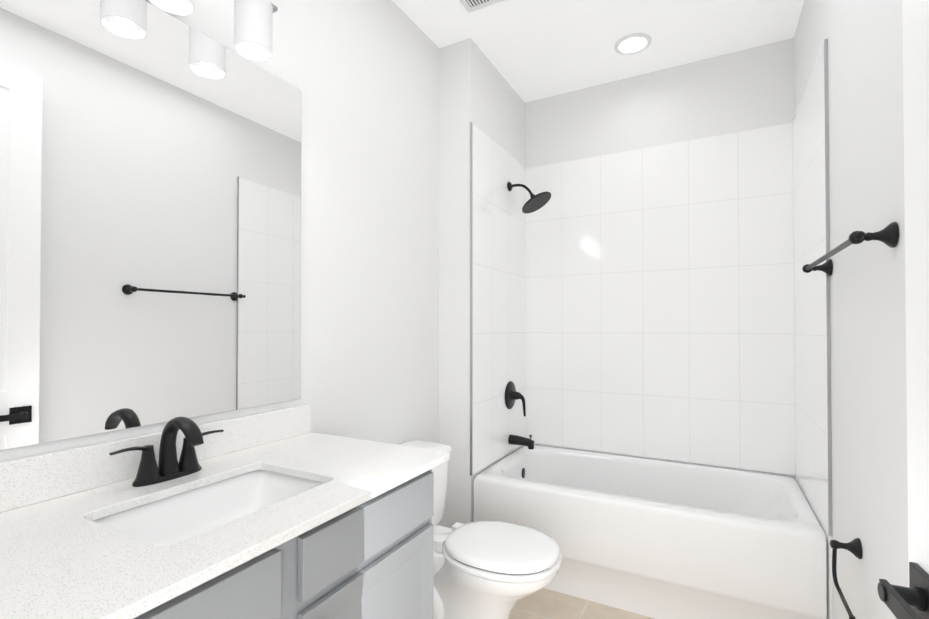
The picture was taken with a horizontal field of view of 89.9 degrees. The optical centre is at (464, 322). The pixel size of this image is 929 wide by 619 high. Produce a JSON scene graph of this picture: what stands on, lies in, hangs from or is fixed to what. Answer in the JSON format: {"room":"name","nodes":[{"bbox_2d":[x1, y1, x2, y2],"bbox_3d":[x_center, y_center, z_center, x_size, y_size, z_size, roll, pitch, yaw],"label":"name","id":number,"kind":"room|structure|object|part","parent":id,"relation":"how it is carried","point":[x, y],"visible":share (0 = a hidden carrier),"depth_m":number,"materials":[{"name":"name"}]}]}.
{"room":"bathroom","nodes":[
{"label":"bathroom","id":0,"kind":"room"},
{"bbox_2d":[0,0,438,524],"bbox_3d":[-0.685,-0.119,1.710,0.120,2.863,3.943,0,-1,28],"label":"wall","id":1,"kind":"structure","parent":0,"point":[362,76],"depth_m":2.03,"materials":[{"name":"white paint"}]},
{"bbox_2d":[0,0,300,449],"bbox_3d":[-0.859,-0.294,1.247,0.006,1.139,1.070,0,-1,28],"label":"mirror","id":2,"kind":"object","parent":1,"relation":"attached to","point":[150,213],"visible":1,"depth_m":1.23,"materials":[{"name":"clear glass"}]},
{"bbox_2d":[149,0,194,15],"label":"sconce","id":3,"kind":"object","parent":1,"relation":"attached to","point":[176,7],"depth_m":1.24,"materials":[{"name":"white glass"}]},
{"bbox_2d":[234,0,276,61],"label":"sconce","id":4,"kind":"object","parent":1,"relation":"attached to","point":[253,30],"depth_m":1.38,"materials":[{"name":"white glass"}]},
{"bbox_2d":[439,38,524,528],"bbox_3d":[0.139,-0.105,2.913,0.199,2.863,0.823,0,-1,28],"label":"wall column","id":5,"kind":"structure","parent":0,"point":[477,89],"depth_m":2.56,"materials":[{"name":"white paint"}]},
{"bbox_2d":[473,124,525,474],"bbox_3d":[0.229,-0.125,2.860,0.010,1.897,0.813,0,-1,28],"label":"wall tiles","id":6,"kind":"structure","parent":5,"relation":"attached to","point":[499,289],"depth_m":2.78,"materials":[{"name":"white tile"}]},
{"bbox_2d":[470,122,472,475],"bbox_3d":[0.036,-0.131,2.499,0.014,1.899,0.004,0,-1,28],"label":"trim","id":7,"kind":"structure","parent":6,"relation":"attached to","point":[471,298],"depth_m":2.50,"materials":[{"name":"silver metal"}]},
{"bbox_2d":[505,381,525,415],"bbox_3d":[0.336,0.481,2.927,0.106,0.214,0.176,0,-1,28],"label":"shower valve","id":8,"kind":"object","parent":6,"relation":"attached to","point":[512,395],"visible":1,"depth_m":2.91,"materials":[{"name":"black metal"}]},
{"bbox_2d":[508,434,533,448],"bbox_3d":[0.359,0.741,2.911,0.159,0.086,0.062,0,-1,28],"label":"tub spout","id":9,"kind":"object","parent":6,"relation":"attached to","point":[518,440],"visible":1,"depth_m":2.89,"materials":[{"name":"black metal"}]},
{"bbox_2d":[507,182,550,213],"bbox_3d":[0.403,-0.788,2.892,0.271,0.210,0.202,0,-1,28],"label":"shower head","id":10,"kind":"object","parent":6,"relation":"attached to","point":[533,203],"visible":1,"depth_m":2.88},
{"bbox_2d":[508,588,654,618],"bbox_3d":[0.653,1.354,0.978,3.153,0.100,3.943,0,-1,28],"label":"floor","id":11,"kind":"structure","parent":0,"point":[543,603],"depth_m":2.13,"materials":[{"name":"tile"}]},
{"bbox_2d":[0,404,449,618],"bbox_3d":[-0.587,0.774,1.078,0.636,1.064,1.170,0,-1,28],"label":"bathroom vanity","id":12,"kind":"object","parent":11,"relation":"on","point":[285,513],"visible":1,"depth_m":1.07,"materials":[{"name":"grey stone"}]},
{"bbox_2d":[0,404,310,511],"bbox_3d":[-0.857,0.352,1.227,0.020,0.102,1.170,0,-1,28],"label":"backsplash","id":13,"kind":"structure","parent":12,"relation":"on","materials":[{"name":"stone"}]},
{"bbox_2d":[109,417,223,486],"bbox_3d":[-0.730,0.323,1.194,0.157,0.161,0.282,0,-1,28],"label":"faucet","id":14,"kind":"object","parent":12,"relation":"on","point":[188,472],"depth_m":1.20,"materials":[{"name":"black metal"}]},
{"bbox_2d":[93,470,323,545],"bbox_3d":[-0.566,0.493,1.087,0.328,0.140,0.460,0,-1,28],"label":"sink","id":15,"kind":"object","parent":12,"relation":"in","point":[182,513],"depth_m":1.20,"materials":[{"name":"white ceramic"}]},
{"bbox_3d":[-0.482,0.508,0.693,0.018,0.131,0.498,0,-1,28],"label":"drawer","id":16,"kind":"part","parent":12,"relation":"part of","materials":[{"name":"grey wood"}]},
{"bbox_3d":[-0.220,0.514,1.184,0.018,0.131,0.507,0,-1,28],"label":"drawer","id":17,"kind":"part","parent":12,"relation":"part of","materials":[{"name":"grey wood"}]},
{"bbox_3d":[-0.220,0.889,1.179,0.017,0.565,0.507,0,-1,28],"label":"door","id":18,"kind":"part","parent":12,"relation":"part of","materials":[{"name":"grey wood"}]},
{"bbox_2d":[397,440,561,618],"bbox_3d":[-0.017,0.946,1.922,0.834,0.739,0.496,0,-1,28],"label":"toilet","id":19,"kind":"object","parent":11,"relation":"on","point":[491,569],"visible":0.52,"depth_m":1.77,"materials":[{"name":"white ceramic"}]},
{"bbox_3d":[0.136,0.889,1.841,0.488,0.059,0.390,0,-1,28],"label":"seat","id":20,"kind":"part","parent":19,"relation":"part of","materials":[{"name":"white plastic"}]},
{"bbox_2d":[474,444,827,618],"bbox_3d":[0.902,1.072,2.478,1.520,0.500,0.823,0,-1,28],"label":"bathtub","id":21,"kind":"object","parent":11,"relation":"on","point":[657,539],"visible":1,"depth_m":2.13,"materials":[{"name":"white ceramic"}]},
{"bbox_2d":[392,0,803,101],"bbox_3d":[0.653,-1.608,1.012,3.153,0.100,3.943,0,-1,28],"label":"ceiling","id":22,"kind":"structure","parent":0,"point":[532,50],"depth_m":2.47,"materials":[{"name":"white paint"}]},
{"bbox_2d":[459,0,503,12],"bbox_3d":[0.081,-1.537,2.103,0.290,0.016,0.290,0,-1,28],"label":"ceiling vent","id":23,"kind":"object","parent":22,"relation":"in","point":[469,6],"visible":0.96,"depth_m":2.24,"materials":[{"name":"white plastic"}]},
{"bbox_2d":[614,33,651,54],"bbox_3d":[0.930,-1.535,2.574,0.196,0.009,0.196,0,-1,28],"label":"recessed light","id":24,"kind":"object","parent":22,"relation":"in","point":[647,37],"depth_m":2.56,"materials":[{"name":"white paint"}]},
{"bbox_3d":[0.930,-1.536,2.574,0.145,0.001,0.145,0,-1,28],"label":"recessed ceiling light lens","id":25,"kind":"part","parent":24,"relation":"part of","materials":[{"name":"white plastic"}]},
{"bbox_2d":[525,38,795,479],"bbox_3d":[1.089,-0.104,2.935,1.853,2.863,0.110,0,-1,28],"label":"wall","id":26,"kind":"structure","parent":0,"point":[745,89],"depth_m":2.81,"materials":[{"name":"white paint"}]},
{"bbox_2d":[526,122,795,474],"bbox_3d":[1.099,-0.125,2.861,1.544,1.897,0.010,0,-1,28],"label":"wall tile","id":27,"kind":"structure","parent":26,"relation":"attached to","point":[659,301],"depth_m":2.79,"materials":[{"name":"white tile"}]},
{"bbox_2d":[794,0,908,618],"bbox_3d":[1.162,-0.124,1.233,0.120,2.863,2.823,0,-1,28],"label":"wall","id":28,"kind":"structure","parent":0,"point":[868,314],"depth_m":1.36,"materials":[{"name":"white paint"}]},
{"bbox_2d":[793,43,827,532],"bbox_3d":[1.582,-0.134,2.137,0.010,1.897,0.813,0,-1,28],"label":"wall tile","id":29,"kind":"structure","parent":28,"relation":"attached to","point":[810,351],"depth_m":2.06,"materials":[{"name":"white tile"}]},
{"bbox_2d":[824,38,831,535],"bbox_3d":[1.389,-0.139,1.777,0.012,1.899,0.004,0,-1,28],"label":"trim","id":30,"kind":"structure","parent":28,"relation":"attached to","point":[829,432],"depth_m":1.77,"materials":[{"name":"silver metal"}]},
{"bbox_2d":[829,538,861,618],"bbox_3d":[1.138,0.743,1.366,0.074,0.158,0.237,0,-1,28],"label":"paper holder","id":31,"kind":"object","parent":28,"relation":"attached to","point":[854,547],"visible":1,"depth_m":1.43,"materials":[{"name":"black metal"}]},
{"bbox_2d":[802,222,898,275],"bbox_3d":[1.177,-0.210,1.466,0.089,0.062,0.777,0,-1,28],"label":"towel rail","id":32,"kind":"object","parent":28,"relation":"attached to","point":[888,235],"visible":1,"depth_m":1.16,"materials":[{"name":"black metal"}]},
{"bbox_2d":[902,0,928,573],"bbox_3d":[0.606,0.011,0.414,0.035,2.553,0.810,0,-1,23],"label":"door","id":33,"kind":"structure","parent":28,"relation":"in","point":[915,18],"depth_m":0.75,"materials":[{"name":"white paint"}]},
{"bbox_2d":[877,562,928,618],"bbox_3d":[0.721,0.432,0.675,0.155,0.080,0.170,0,-1,23],"label":"door handle","id":34,"kind":"object","parent":33,"relation":"attached to","point":[911,601],"depth_m":0.72,"materials":[{"name":"black metal"}]}
]}

